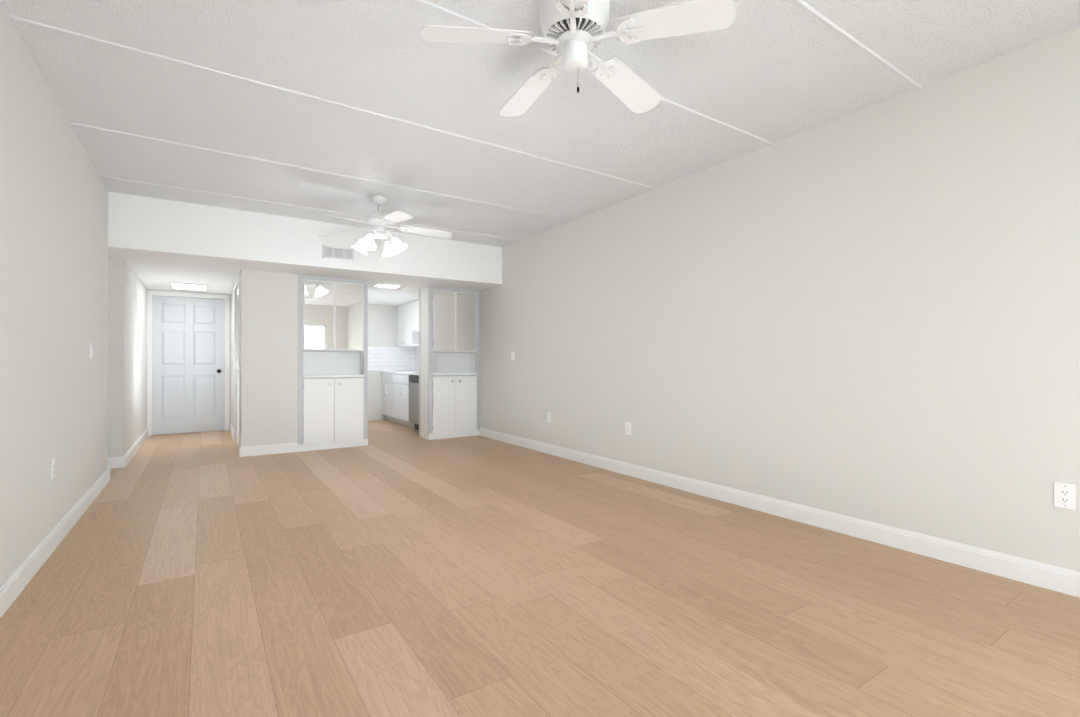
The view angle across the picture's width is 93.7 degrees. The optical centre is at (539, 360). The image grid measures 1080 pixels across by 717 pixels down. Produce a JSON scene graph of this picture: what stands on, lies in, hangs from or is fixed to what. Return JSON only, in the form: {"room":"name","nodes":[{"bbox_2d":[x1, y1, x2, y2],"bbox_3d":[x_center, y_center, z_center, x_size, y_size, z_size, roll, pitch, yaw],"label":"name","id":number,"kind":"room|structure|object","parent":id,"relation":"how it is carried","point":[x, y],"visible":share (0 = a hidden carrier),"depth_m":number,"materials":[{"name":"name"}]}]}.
{"room":"empty living room","nodes":[
{"label":"empty living room","id":0,"kind":"room"},
{"bbox_2d":[0,2,146,586],"bbox_3d":[-2.795,-0.224,2.691,0.320,2.600,10.990,0,0,-34],"label":"wall","id":1,"kind":"structure","parent":0,"point":[53,281],"depth_m":2.89,"materials":[{"name":"white paint"}]},
{"bbox_2d":[51,457,54,479],"bbox_3d":[-2.777,0.617,2.888,0.009,0.116,0.072,0,0,-34],"label":"electrical outlet","id":2,"kind":"object","parent":1,"relation":"attached to","point":[52,468],"visible":0.98,"depth_m":2.88,"materials":[{"name":"white plastic"}]},
{"bbox_2d":[0,468,109,617],"bbox_3d":[-1.800,1.019,1.417,0.015,0.112,7.530,0,0,-34],"label":"baseboard","id":3,"kind":"structure","parent":1,"relation":"attached to","point":[14,584],"depth_m":2.71,"materials":[{"name":"white wood"}]},
{"bbox_2d":[90,343,92,358],"bbox_3d":[-3.416,-0.072,3.856,0.012,0.116,0.072,0,0,-34],"label":"light switch","id":4,"kind":"object","parent":1,"relation":"attached to","point":[91,352],"visible":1,"depth_m":3.85,"materials":[{"name":"white plastic"}]},
{"bbox_2d":[108,456,124,468],"bbox_3d":[-4.284,1.023,5.059,0.215,0.112,0.015,0,0,-34],"label":"baseboard","id":5,"kind":"structure","parent":1,"relation":"attached to","point":[116,462],"depth_m":5.08,"materials":[{"name":"white wood"}]},
{"bbox_2d":[124,428,148,466],"bbox_3d":[-4.914,1.024,6.191,0.015,0.112,2.570,0,0,-34],"label":"baseboard","id":6,"kind":"structure","parent":1,"relation":"attached to","point":[133,449],"depth_m":5.92,"materials":[{"name":"white wood"}]},
{"bbox_2d":[147,289,230,430],"bbox_3d":[-5.256,0.030,7.591,1.300,2.105,0.140,0,0,-34],"label":"wall","id":7,"kind":"structure","parent":0,"point":[224,348],"depth_m":7.82,"materials":[{"name":"white paint"}]},
{"bbox_2d":[147,290,228,435],"bbox_3d":[-5.230,0.038,7.551,1.016,2.088,0.076,0,0,-34],"label":"door frame","id":8,"kind":"structure","parent":7,"relation":"attached to","point":[150,293],"depth_m":7.40,"materials":[{"name":"white wood"}]},
{"bbox_2d":[152,295,224,434],"bbox_3d":[-5.217,0.066,7.530,0.891,2.016,0.117,0,0,-34],"label":"entry door","id":9,"kind":"structure","parent":7,"relation":"in","point":[187,364],"depth_m":7.53,"materials":[{"name":"white wood"}]},
{"bbox_2d":[231,269,254,446],"bbox_3d":[-4.058,0.029,6.832,0.100,2.105,2.690,0,0,-34],"label":"wall","id":10,"kind":"structure","parent":0,"point":[247,276],"depth_m":5.73,"materials":[{"name":"white paint"}]},
{"bbox_2d":[230,424,233,440],"bbox_3d":[-4.434,1.026,7.295,0.015,0.112,1.260,0,0,-34],"label":"baseboard","id":11,"kind":"structure","parent":10,"relation":"attached to","point":[232,430],"depth_m":7.23,"materials":[{"name":"white wood"}]},
{"bbox_2d":[234,273,240,446],"bbox_3d":[-3.743,0.043,6.255,0.014,2.075,1.230,0,0,-34],"label":"trim","id":12,"kind":"structure","parent":10,"relation":"attached to","point":[238,280],"depth_m":5.75,"materials":[{"name":"white wood"}]},
{"bbox_2d":[236,286,238,445],"bbox_3d":[-3.719,0.068,6.271,0.061,2.002,1.112,0,0,-34],"label":"door frame","id":13,"kind":"structure","parent":10,"relation":"in","point":[237,368],"depth_m":6.69,"materials":[{"name":"white wood"}]},
{"bbox_2d":[255,270,297,445],"bbox_3d":[-3.097,0.028,5.927,0.463,2.105,0.120,0,0,-34],"label":"wall","id":14,"kind":"structure","parent":0,"point":[269,357],"depth_m":5.88,"materials":[{"name":"white paint"}]},
{"bbox_2d":[239,442,297,456],"bbox_3d":[-3.116,1.024,5.832,0.596,0.112,0.015,0,0,-34],"label":"baseboard","id":15,"kind":"structure","parent":14,"relation":"attached to","point":[244,451],"depth_m":5.82,"materials":[{"name":"white wood"}]},
{"bbox_2d":[108,191,501,305],"bbox_3d":[-3.369,-1.321,7.098,4.670,0.595,3.670,0,0,-34],"label":"soffit","id":16,"kind":"structure","parent":0,"point":[157,244],"depth_m":5.47,"materials":[{"name":"white paint"}]},
{"bbox_2d":[170,282,206,290],"bbox_3d":[-4.785,-1.010,6.909,0.400,0.026,0.520,0,0,-34],"label":"ceiling light","id":17,"kind":"object","parent":16,"relation":"attached to","point":[179,285],"visible":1,"depth_m":6.82,"materials":[{"name":"white plastic"}]},
{"bbox_2d":[322,245,353,260],"bbox_3d":[-2.242,-1.195,5.636,0.335,0.140,0.012,0,0,-34],"label":"ceiling vent","id":18,"kind":"object","parent":16,"relation":"in","point":[335,252],"visible":0.98,"depth_m":5.63,"materials":[{"name":"white metal"}]},
{"bbox_2d":[373,282,401,287],"bbox_3d":[-2.043,-1.007,6.770,0.320,0.034,0.220,0,0,-34],"label":"recessed light","id":19,"kind":"object","parent":16,"relation":"in","point":[387,285],"visible":1,"depth_m":6.71,"materials":[{"name":"white plastic"}]},
{"bbox_2d":[368,304,401,420],"bbox_3d":[-3.109,0.032,9.182,1.693,2.105,0.120,0,0,-34],"label":"wall","id":20,"kind":"structure","parent":0,"point":[382,325],"depth_m":9.22,"materials":[{"name":"white paint"}]},
{"bbox_2d":[368,347,413,370],"bbox_3d":[-3.045,-0.034,9.146,1.560,0.435,0.008,0,0,-34],"label":"tile backsplash","id":21,"kind":"structure","parent":20,"relation":"attached to","point":[391,358],"depth_m":9.33,"materials":[{"name":"white tile"}]},
{"bbox_2d":[419,288,420,436],"bbox_3d":[-1.382,0.029,7.403,0.778,2.105,0.074,0,0,-34],"label":"wall","id":22,"kind":"structure","parent":0,"point":[420,362],"depth_m":7.17,"materials":[{"name":"white paint"}]},
{"bbox_2d":[0,420,1079,716],"bbox_3d":[-1.257,1.128,3.906,4.670,0.100,11.320,0,0,-34],"label":"floor","id":23,"kind":"structure","parent":0,"point":[394,570],"depth_m":2.22,"materials":[{"name":"brown wood"}]},
{"bbox_2d":[298,275,367,451],"bbox_3d":[-2.604,0.030,6.337,0.809,2.101,0.340,0,0,-34],"label":"hutch","id":24,"kind":"object","parent":23,"relation":"on","point":[332,363],"visible":0.92,"depth_m":6.23,"materials":[{"name":"white wood"}]},
{"bbox_2d":[381,373,392,421],"bbox_3d":[-2.430,0.655,9.108,0.634,0.858,0.746,0,0,-34],"label":"base cabinet","id":25,"kind":"object","parent":23,"relation":"on","point":[386,378],"depth_m":8.96,"materials":[{"name":"white wood"}]},
{"bbox_2d":[393,374,414,428],"bbox_3d":[-2.018,0.654,8.486,0.634,0.858,0.746,0,0,-34],"label":"base cabinet","id":26,"kind":"object","parent":23,"relation":"on","point":[395,398],"depth_m":8.31,"materials":[{"name":"white wood"}]},
{"bbox_2d":[381,370,418,374],"bbox_3d":[-1.997,0.204,8.444,0.647,0.038,2.332,0,0,-34],"label":"countertop","id":27,"kind":"structure","parent":26,"relation":"on","point":[411,372],"depth_m":8.55,"materials":[{"name":"white stone"}]},
{"bbox_2d":[408,375,418,429],"bbox_3d":[-1.659,0.653,7.914,0.669,0.858,0.596,0,0,-34],"label":"dishwasher","id":28,"kind":"object","parent":23,"relation":"on","point":[413,384],"visible":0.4,"depth_m":7.81,"materials":[{"name":"grey metal"}]},
{"bbox_2d":[421,286,479,439],"bbox_3d":[-1.268,0.031,7.223,0.775,2.101,0.340,0,0,-34],"label":"hutch","id":29,"kind":"object","parent":23,"relation":"on","point":[450,362],"visible":1,"depth_m":7.10,"materials":[{"name":"white wood"}]},
{"bbox_2d":[0,0,1079,246],"bbox_3d":[-0.085,-1.574,2.484,4.290,0.100,7.650,0,0,-34],"label":"ceiling","id":30,"kind":"structure","parent":0,"point":[774,70],"depth_m":2.89,"materials":[{"name":"white paint"}]},
{"bbox_2d":[309,195,451,260],"bbox_3d":[-1.467,-1.224,4.687,1.290,0.592,1.254,0,0,-34],"label":"ceiling fan","id":31,"kind":"object","parent":30,"relation":"hanging from","point":[379,222],"visible":1,"depth_m":4.68,"materials":[{"name":"white"}]},
{"bbox_2d":[7,0,921,240],"bbox_3d":[-0.154,-1.521,2.588,4.050,0.007,6.482,0,0,-34],"label":"ceiling trim","id":32,"kind":"structure","parent":30,"relation":"attached to","point":[849,36],"depth_m":2.99,"materials":[{"name":"white"}]},
{"bbox_2d":[420,0,735,116],"bbox_3d":[0.134,-1.323,2.166,1.213,0.400,1.187,0,0,-34],"label":"ceiling fan","id":33,"kind":"object","parent":30,"relation":"hanging from","point":[575,34],"visible":1,"depth_m":2.06,"materials":[{"name":"white"}]},
{"bbox_2d":[418,26,1079,571],"bbox_3d":[0.640,-0.221,5.164,0.120,2.600,11.320,0,0,-34],"label":"wall","id":34,"kind":"structure","parent":0,"point":[870,314],"depth_m":3.11,"materials":[{"name":"white paint"}]},
{"bbox_2d":[397,302,418,346],"bbox_3d":[-2.294,-0.634,9.168,0.344,0.766,0.797,0,0,-34],"label":"upper cabinet","id":35,"kind":"object","parent":34,"relation":"attached to","point":[407,324],"depth_m":9.00,"materials":[{"name":"white wood"}]},
{"bbox_2d":[413,300,418,331],"bbox_3d":[-1.866,-0.760,8.522,0.344,0.516,0.747,0,0,-34],"label":"upper cabinet","id":36,"kind":"object","parent":34,"relation":"attached to","point":[415,303],"depth_m":8.58,"materials":[{"name":"white wood"}]},
{"bbox_2d":[414,347,418,369],"bbox_3d":[-1.729,-0.117,8.623,0.008,0.600,2.335,0,0,-34],"label":"tile backsplash","id":37,"kind":"structure","parent":34,"relation":"attached to","point":[416,349],"depth_m":9.51,"materials":[{"name":"white tile"}]},
{"bbox_2d":[547,412,550,422],"bbox_3d":[0.105,0.660,5.852,0.009,0.116,0.072,0,0,-34],"label":"electrical outlet","id":38,"kind":"object","parent":34,"relation":"attached to","point":[548,417],"visible":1,"depth_m":5.86,"materials":[{"name":"white plastic"}]},
{"bbox_2d":[625,422,630,434],"bbox_3d":[0.829,0.639,4.760,0.009,0.116,0.072,0,0,-34],"label":"electrical outlet","id":39,"kind":"object","parent":34,"relation":"attached to","point":[627,428],"visible":1,"depth_m":4.75,"materials":[{"name":"white plastic"}]},
{"bbox_2d":[480,428,1079,597],"bbox_3d":[1.390,1.022,3.908,0.015,0.112,8.160,0,0,-34],"label":"baseboard","id":40,"kind":"structure","parent":34,"relation":"attached to","point":[1053,578],"depth_m":3.10,"materials":[{"name":"white wood"}]},
{"bbox_2d":[1054,482,1076,509],"bbox_3d":[2.430,0.626,2.342,0.009,0.116,0.072,0,0,-34],"label":"electrical outlet","id":41,"kind":"object","parent":34,"relation":"attached to","point":[1065,495],"visible":1,"depth_m":2.34,"materials":[{"name":"white plastic"}]}
]}

